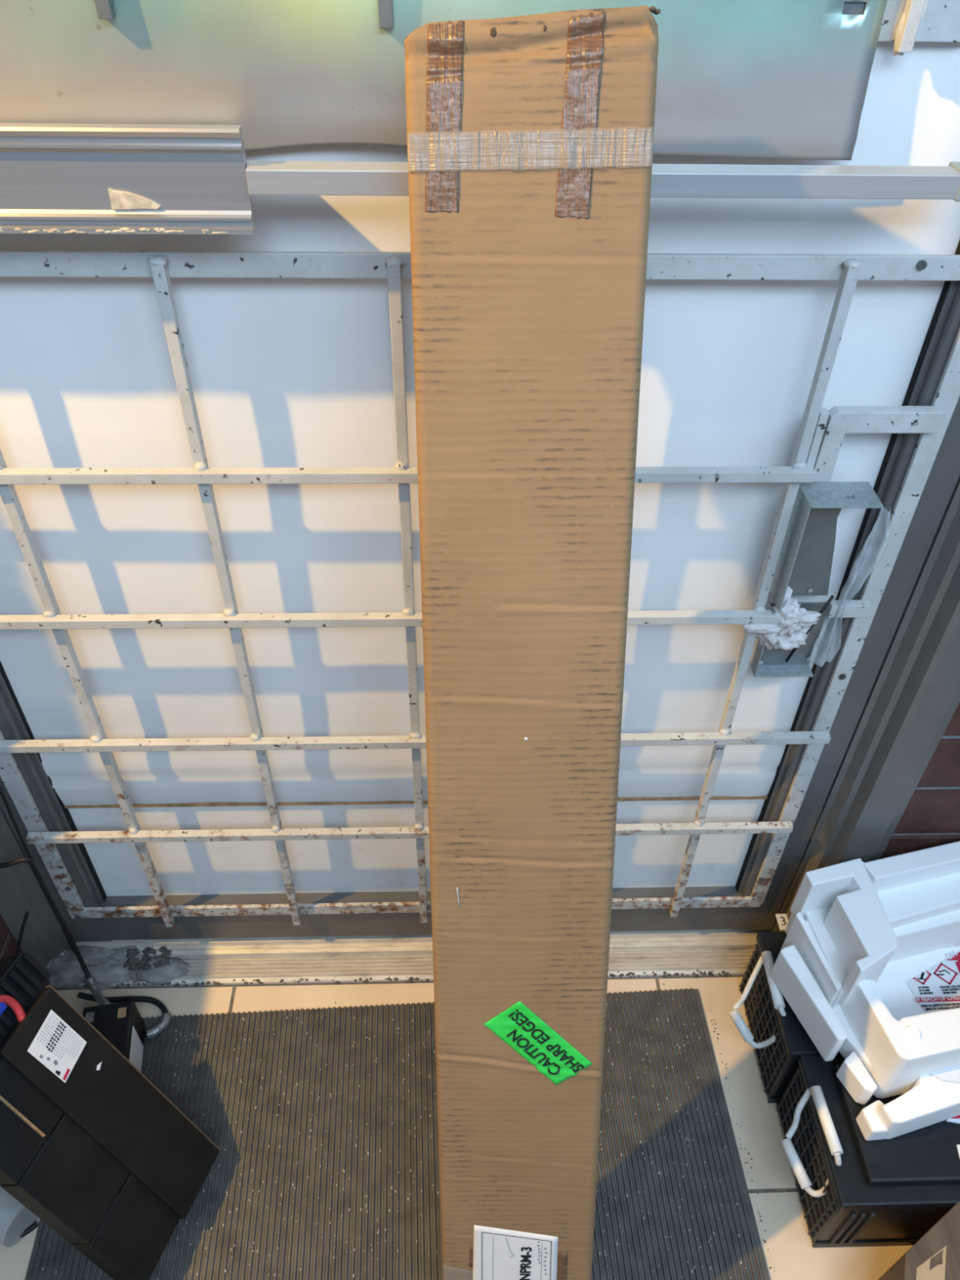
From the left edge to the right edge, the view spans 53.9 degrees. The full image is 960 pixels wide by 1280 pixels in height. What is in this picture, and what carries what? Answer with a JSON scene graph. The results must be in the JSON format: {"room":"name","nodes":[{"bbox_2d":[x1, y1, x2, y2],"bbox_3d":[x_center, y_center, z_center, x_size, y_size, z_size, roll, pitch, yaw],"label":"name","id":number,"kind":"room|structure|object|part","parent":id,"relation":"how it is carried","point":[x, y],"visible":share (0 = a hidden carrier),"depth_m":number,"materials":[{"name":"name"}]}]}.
{"room":"storage room","nodes":[
{"label":"storage room","id":0,"kind":"room"},
{"bbox_2d":[0,914,23,958],"bbox_3d":[-1.186,-0.184,1.055,0.697,2.226,0.240,0,42,-2],"label":"wall","id":1,"kind":"structure","parent":0,"point":[8,944],"depth_m":1.70,"materials":[{"name":"red brick"}]},
{"bbox_2d":[15,911,29,954],"bbox_3d":[-0.758,0.498,1.556,0.066,0.127,0.014,-31,51,-31],"label":"power cable","id":2,"kind":"object","parent":1,"relation":"hanging from","point":[20,936],"visible":0.66,"depth_m":1.55,"materials":[{"name":"black rubber"}]},
{"bbox_2d":[0,805,71,969],"bbox_3d":[-0.804,-0.217,1.122,0.070,2.203,0.117,0,42,-2],"label":"trim","id":3,"kind":"structure","parent":1,"relation":"attached to","point":[44,939],"depth_m":1.69,"materials":[{"name":"grey metal"}]},
{"bbox_2d":[0,857,111,1005],"bbox_3d":[-0.714,0.505,1.611,0.186,0.379,0.059,20,45,19],"label":"power cable","id":4,"kind":"object","parent":1,"relation":"hanging from","point":[96,993],"visible":0.95,"depth_m":1.66,"materials":[{"name":"rubber"}]},
{"bbox_3d":[-0.714,0.504,1.610,0.186,0.376,0.059,20,45,19],"label":"cord","id":5,"kind":"part","parent":4,"relation":"part of","materials":[{"name":"black rubber"}]},
{"bbox_2d":[45,929,770,989],"bbox_3d":[-0.093,0.593,1.857,1.520,0.039,0.150,0,42,-2],"label":"trim","id":6,"kind":"structure","parent":1,"relation":"attached to","point":[344,960],"depth_m":1.83,"materials":[{"name":"wood"}]},
{"bbox_2d":[44,945,191,990],"bbox_3d":[-0.696,0.624,1.814,0.293,0.033,0.095,1,42,0],"label":"cement patch","id":7,"kind":"object","parent":6,"relation":"on","point":[109,970],"visible":0.91,"depth_m":1.80,"materials":[{"name":"grey concrete"}]},
{"bbox_2d":[82,969,731,987],"bbox_3d":[-0.133,0.647,1.814,1.239,0.008,0.024,0,42,-2],"label":"grit","id":8,"kind":"object","parent":6,"relation":"on","point":[704,973],"visible":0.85,"depth_m":1.81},
{"bbox_2d":[0,41,959,942],"bbox_3d":[-0.091,-0.247,1.147,1.360,2.170,0.080,0,42,-2],"label":"door","id":9,"kind":"structure","parent":1,"relation":"in","point":[285,372],"depth_m":1.22,"materials":[{"name":"white plastic"}]},
{"bbox_2d":[94,0,115,19],"bbox_3d":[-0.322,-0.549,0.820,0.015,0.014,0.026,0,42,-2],"label":"security grille","id":10,"kind":"object","parent":9,"relation":"attached to","point":[104,8],"depth_m":0.81,"materials":[{"name":"white metal"}]},
{"bbox_2d":[0,122,256,235],"bbox_3d":[-0.480,-0.429,0.864,0.540,0.089,0.070,0,42,-2],"label":"aluminium extrusion","id":11,"kind":"object","parent":9,"relation":"attached to","point":[55,178],"visible":1,"depth_m":0.85,"materials":[{"name":"silver metal"}]},
{"bbox_2d":[245,160,959,201],"bbox_3d":[0.131,-0.422,0.866,0.678,0.025,0.036,0,42,-2],"label":"rail","id":12,"kind":"object","parent":11,"relation":"attached to","point":[263,177],"visible":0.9,"depth_m":0.85,"materials":[{"name":"metal"}]},
{"bbox_2d":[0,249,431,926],"bbox_3d":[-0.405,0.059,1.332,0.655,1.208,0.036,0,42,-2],"label":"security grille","id":13,"kind":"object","parent":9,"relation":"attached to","point":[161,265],"depth_m":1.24,"materials":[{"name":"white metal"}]},
{"bbox_2d":[0,786,74,951],"bbox_3d":[-0.734,0.396,1.577,0.018,0.456,0.011,-33,52,-32],"label":"power cable","id":14,"kind":"object","parent":13,"relation":"attached to","point":[2,793],"visible":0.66,"depth_m":1.49,"materials":[{"name":"black rubber"}]},
{"bbox_2d":[377,0,393,28],"bbox_3d":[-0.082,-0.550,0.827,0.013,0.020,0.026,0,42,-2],"label":"security grille","id":15,"kind":"object","parent":9,"relation":"attached to","point":[385,7],"depth_m":0.82,"materials":[{"name":"white metal"}]},
{"bbox_3d":[-0.106,0.508,1.829,1.360,0.105,0.078,0,42,-2],"label":"rail","id":16,"kind":"part","parent":9,"relation":"part of","materials":[{"name":"white metal"}]},
{"bbox_2d":[0,0,887,160],"bbox_3d":[-0.183,-0.601,0.781,1.092,0.374,0.010,0,42,-2],"label":"metal sheet","id":17,"kind":"object","parent":9,"relation":"attached to","point":[786,79],"visible":0.69,"depth_m":0.86,"materials":[{"name":"silver metal"}]},
{"bbox_2d":[611,253,959,917],"bbox_3d":[0.343,0.055,1.352,0.374,1.205,0.055,0,42,-2],"label":"security grille","id":18,"kind":"object","parent":9,"relation":"attached to","point":[820,439],"depth_m":1.18,"materials":[{"name":"white metal"}]},
{"bbox_3d":[0.390,0.001,1.306,0.002,0.118,0.024,0,42,-2],"label":"plate","id":19,"kind":"part","parent":18,"relation":"part of","materials":[{"name":"grey metal"}]},
{"bbox_2d":[741,586,821,650],"bbox_3d":[0.405,-0.029,1.275,0.108,0.110,0.041,0,42,-2],"label":"tissue wad","id":20,"kind":"object","parent":18,"relation":"in","point":[790,632],"visible":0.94,"depth_m":1.27,"materials":[{"name":"white paper"}]},
{"bbox_3d":[0.393,-0.116,1.201,0.002,0.166,0.053,0,42,-2],"label":"plate","id":21,"kind":"part","parent":18,"relation":"part of","materials":[{"name":"grey metal"}]},
{"bbox_3d":[0.431,-0.006,1.316,0.083,0.118,0.002,0,42,-2],"label":"plate","id":22,"kind":"part","parent":18,"relation":"part of","materials":[{"name":"grey metal"}]},
{"bbox_2d":[784,595,834,662],"bbox_3d":[0.448,-0.014,1.287,0.036,0.123,0.004,6,42,5],"label":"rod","id":23,"kind":"object","parent":18,"relation":"in","point":[832,597],"visible":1,"depth_m":1.27,"materials":[{"name":"black metal"}]},
{"bbox_3d":[0.430,-0.121,1.210,0.074,0.164,0.002,0,42,-2],"label":"plate","id":24,"kind":"part","parent":18,"relation":"part of","materials":[{"name":"grey metal"}]},
{"bbox_3d":[0.434,-0.066,1.246,0.089,0.300,0.055,0,42,-2],"label":"lock guard","id":25,"kind":"part","parent":18,"relation":"part of","materials":[{"name":"grey metal"}]},
{"bbox_3d":[0.438,-0.176,1.147,0.087,0.002,0.055,0,42,-2],"label":"plate","id":26,"kind":"part","parent":18,"relation":"part of","materials":[{"name":"grey metal"}]},
{"bbox_2d":[841,1,866,14],"bbox_3d":[0.326,-0.560,0.834,0.019,0.009,0.026,0,42,-2],"label":"hole","id":27,"kind":"object","parent":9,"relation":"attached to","point":[849,7],"depth_m":0.84,"materials":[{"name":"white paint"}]},
{"bbox_2d":[877,0,959,55],"bbox_3d":[0.391,-0.550,0.846,0.075,0.042,0.026,0,42,-2],"label":"bracket","id":28,"kind":"object","parent":9,"relation":"attached to","point":[906,24],"depth_m":0.85,"materials":[{"name":"white metal"}]},
{"bbox_2d":[0,976,913,1279],"bbox_3d":[-0.022,1.382,1.043,4.000,0.050,2.900,0,42,-2],"label":"floor","id":29,"kind":"structure","parent":0,"point":[791,1253],"depth_m":1.67,"materials":[{"name":"tile"}]},
{"bbox_2d":[0,1184,37,1247],"bbox_3d":[-0.778,0.883,1.489,0.152,0.068,0.068,19,45,18],"label":"tube","id":30,"kind":"object","parent":29,"relation":"on","point":[15,1218],"visible":0.63,"depth_m":1.45,"materials":[{"name":"white plastic"}]},
{"bbox_2d":[20,1222,38,1238],"bbox_3d":[-0.726,0.924,1.474,0.068,0.016,0.019,-10,43,-12],"label":"power cable","id":31,"kind":"object","parent":30,"relation":"on","point":[34,1225],"visible":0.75,"depth_m":1.48,"materials":[{"name":"black rubber"}]},
{"bbox_2d":[35,1217,39,1226],"bbox_3d":[-0.764,0.901,1.520,0.197,0.004,0.048,21,46,21],"label":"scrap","id":32,"kind":"object","parent":29,"relation":"on","point":[37,1220],"visible":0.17,"depth_m":1.50,"materials":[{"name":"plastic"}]},
{"bbox_2d":[25,987,770,1279],"bbox_3d":[-0.116,1.055,1.359,1.137,0.010,1.112,-2,42,-3],"label":"rubber mat","id":33,"kind":"object","parent":29,"relation":"on","point":[323,1122],"visible":0.59,"depth_m":1.58,"materials":[{"name":"grey rubber"}]},
{"bbox_2d":[0,952,220,1279],"bbox_3d":[-0.599,0.701,1.385,0.359,0.419,0.231,18,45,18],"label":"box","id":34,"kind":"object","parent":33,"relation":"on","point":[89,1144],"visible":1,"depth_m":1.36,"materials":[{"name":"plastic"}]},
{"bbox_2d":[82,1000,145,1071],"bbox_3d":[-0.642,0.717,1.641,0.087,0.100,0.134,-6,42,-8],"label":"box","id":35,"kind":"object","parent":33,"relation":"on","point":[122,1024],"visible":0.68,"depth_m":1.64,"materials":[{"name":"black plastic"}]},
{"bbox_3d":[-0.641,0.683,1.611,0.082,0.006,0.130,-6,42,-8],"label":"lid","id":36,"kind":"part","parent":35,"relation":"part of","materials":[{"name":"black plastic"}]},
{"bbox_2d":[77,991,172,1039],"bbox_3d":[-0.651,0.676,1.749,0.180,0.034,0.070,19,45,19],"label":"power cable","id":37,"kind":"object","parent":33,"relation":"on","point":[166,1018],"visible":0.94,"depth_m":1.75,"materials":[{"name":"rubber"}]},
{"bbox_2d":[404,5,660,1279],"bbox_3d":[0.046,0.251,1.064,0.204,1.550,0.636,-2,42,-3],"label":"cardboard box","id":38,"kind":"object","parent":33,"relation":"on","point":[530,137],"visible":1,"depth_m":0.90,"materials":[{"name":"beige cardboard"}]},
{"bbox_3d":[0.048,0.871,1.272,0.093,0.211,0.002,-1,22,-1],"label":"printed frame","id":39,"kind":"part","parent":38,"relation":"part of","materials":[{"name":"white paper"}]},
{"bbox_2d":[284,983,775,1271],"bbox_3d":[-0.065,0.823,1.624,1.040,0.003,0.476,0,42,-2],"label":"grit","id":40,"kind":"object","parent":29,"relation":"on","point":[770,1268],"visible":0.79,"depth_m":1.59,"materials":[{"name":"gravel"}]},
{"bbox_2d":[728,913,839,1102],"bbox_3d":[0.718,0.647,1.682,0.567,0.210,0.255,0,42,-2],"label":"battery","id":41,"kind":"object","parent":29,"relation":"on","point":[778,1038],"visible":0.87,"depth_m":1.64,"materials":[{"name":"black plastic"}]},
{"bbox_3d":[0.588,0.801,1.648,0.170,0.018,0.004,0,42,-2],"label":"foot rail","id":42,"kind":"part","parent":41,"relation":"part of","materials":[{"name":"black plastic"}]},
{"bbox_3d":[0.751,0.601,1.622,0.504,0.020,0.221,0,42,-2],"label":"lid","id":43,"kind":"part","parent":41,"relation":"part of","materials":[{"name":"white plastic"}]},
{"bbox_2d":[770,840,959,1104],"bbox_3d":[0.770,0.510,1.535,0.536,0.188,0.314,-8,43,-10],"label":"plastic container","id":44,"kind":"object","parent":41,"relation":"on","point":[857,931],"visible":1,"depth_m":1.51,"materials":[{"name":"white plastic"}]},
{"bbox_2d":[906,950,959,1013],"bbox_3d":[0.840,0.563,1.581,0.274,0.003,0.110,-16,45,-18],"label":"leaflet","id":45,"kind":"object","parent":44,"relation":"in","point":[937,988],"visible":1,"depth_m":1.57,"materials":[{"name":"white paper"}]},
{"bbox_3d":[0.866,0.538,1.608,0.127,0.001,0.064,0,42,-2],"label":"red panel","id":46,"kind":"part","parent":45,"relation":"part of","materials":[{"name":"red paper"}]},
{"bbox_2d":[777,1053,959,1247],"bbox_3d":[0.747,0.803,1.506,0.550,0.214,0.223,0,42,-2],"label":"battery","id":47,"kind":"object","parent":29,"relation":"on","point":[854,1190],"visible":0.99,"depth_m":1.42,"materials":[{"name":"black plastic"}]},
{"bbox_3d":[0.609,0.948,1.485,0.170,0.018,0.004,0,42,-2],"label":"foot rail","id":48,"kind":"part","parent":47,"relation":"part of","materials":[{"name":"black plastic"}]},
{"bbox_2d":[856,1074,959,1140],"bbox_3d":[0.714,0.682,1.434,0.304,0.066,0.058,-11,43,-13],"label":"plastic lid","id":49,"kind":"object","parent":47,"relation":"on","point":[930,1100],"visible":0.9,"depth_m":1.39,"materials":[{"name":"white plastic"}]},
{"bbox_2d":[928,1065,959,1083],"bbox_3d":[0.757,0.637,1.430,0.188,0.004,0.042,-10,43,-12],"label":"printed card","id":50,"kind":"object","parent":49,"relation":"on","point":[952,1074],"visible":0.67,"depth_m":1.41,"materials":[{"name":"white paper"}]},
{"bbox_2d":[946,1115,959,1124],"bbox_3d":[0.762,0.723,1.438,0.113,0.003,0.026,-5,42,-7],"label":"card","id":51,"kind":"object","parent":47,"relation":"on","point":[956,1119],"visible":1,"depth_m":1.43,"materials":[{"name":"white paper"}]},
{"bbox_2d":[956,1144,959,1159],"bbox_3d":[0.730,0.759,1.398,0.046,0.002,0.026,0,42,-2],"label":"tag","id":52,"kind":"object","parent":47,"relation":"on","point":[957,1145],"visible":1,"depth_m":1.40,"materials":[{"name":"paper"}]},
{"bbox_2d":[878,1201,959,1279],"bbox_3d":[0.739,0.934,1.377,0.351,0.191,0.154,0,42,-2],"label":"case","id":53,"kind":"object","parent":29,"relation":"on","point":[935,1255],"visible":1,"depth_m":1.32,"materials":[{"name":"brown cardboard"}]},
{"bbox_2d":[929,1249,942,1270],"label":"print","id":54,"kind":"object","parent":53,"relation":"on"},
{"bbox_2d":[937,1257,942,1264],"bbox_3d":[0.639,0.863,1.312,0.010,0.001,0.008,0,42,-2],"label":"print","id":55,"kind":"object","parent":53,"relation":"on","point":[939,1262],"depth_m":1.31},
{"bbox_2d":[880,702,959,858],"bbox_3d":[1.059,-0.258,1.188,0.705,2.226,0.150,0,42,-2],"label":"wall","id":56,"kind":"structure","parent":0,"point":[931,818],"depth_m":1.55,"materials":[{"name":"red brick"}]},
{"bbox_2d":[769,475,959,932],"bbox_3d":[0.648,-0.226,1.165,0.118,2.203,0.124,0,42,-2],"label":"trim","id":57,"kind":"structure","parent":56,"relation":"attached to","point":[913,697],"depth_m":1.41,"materials":[{"name":"grey metal"}]}
]}

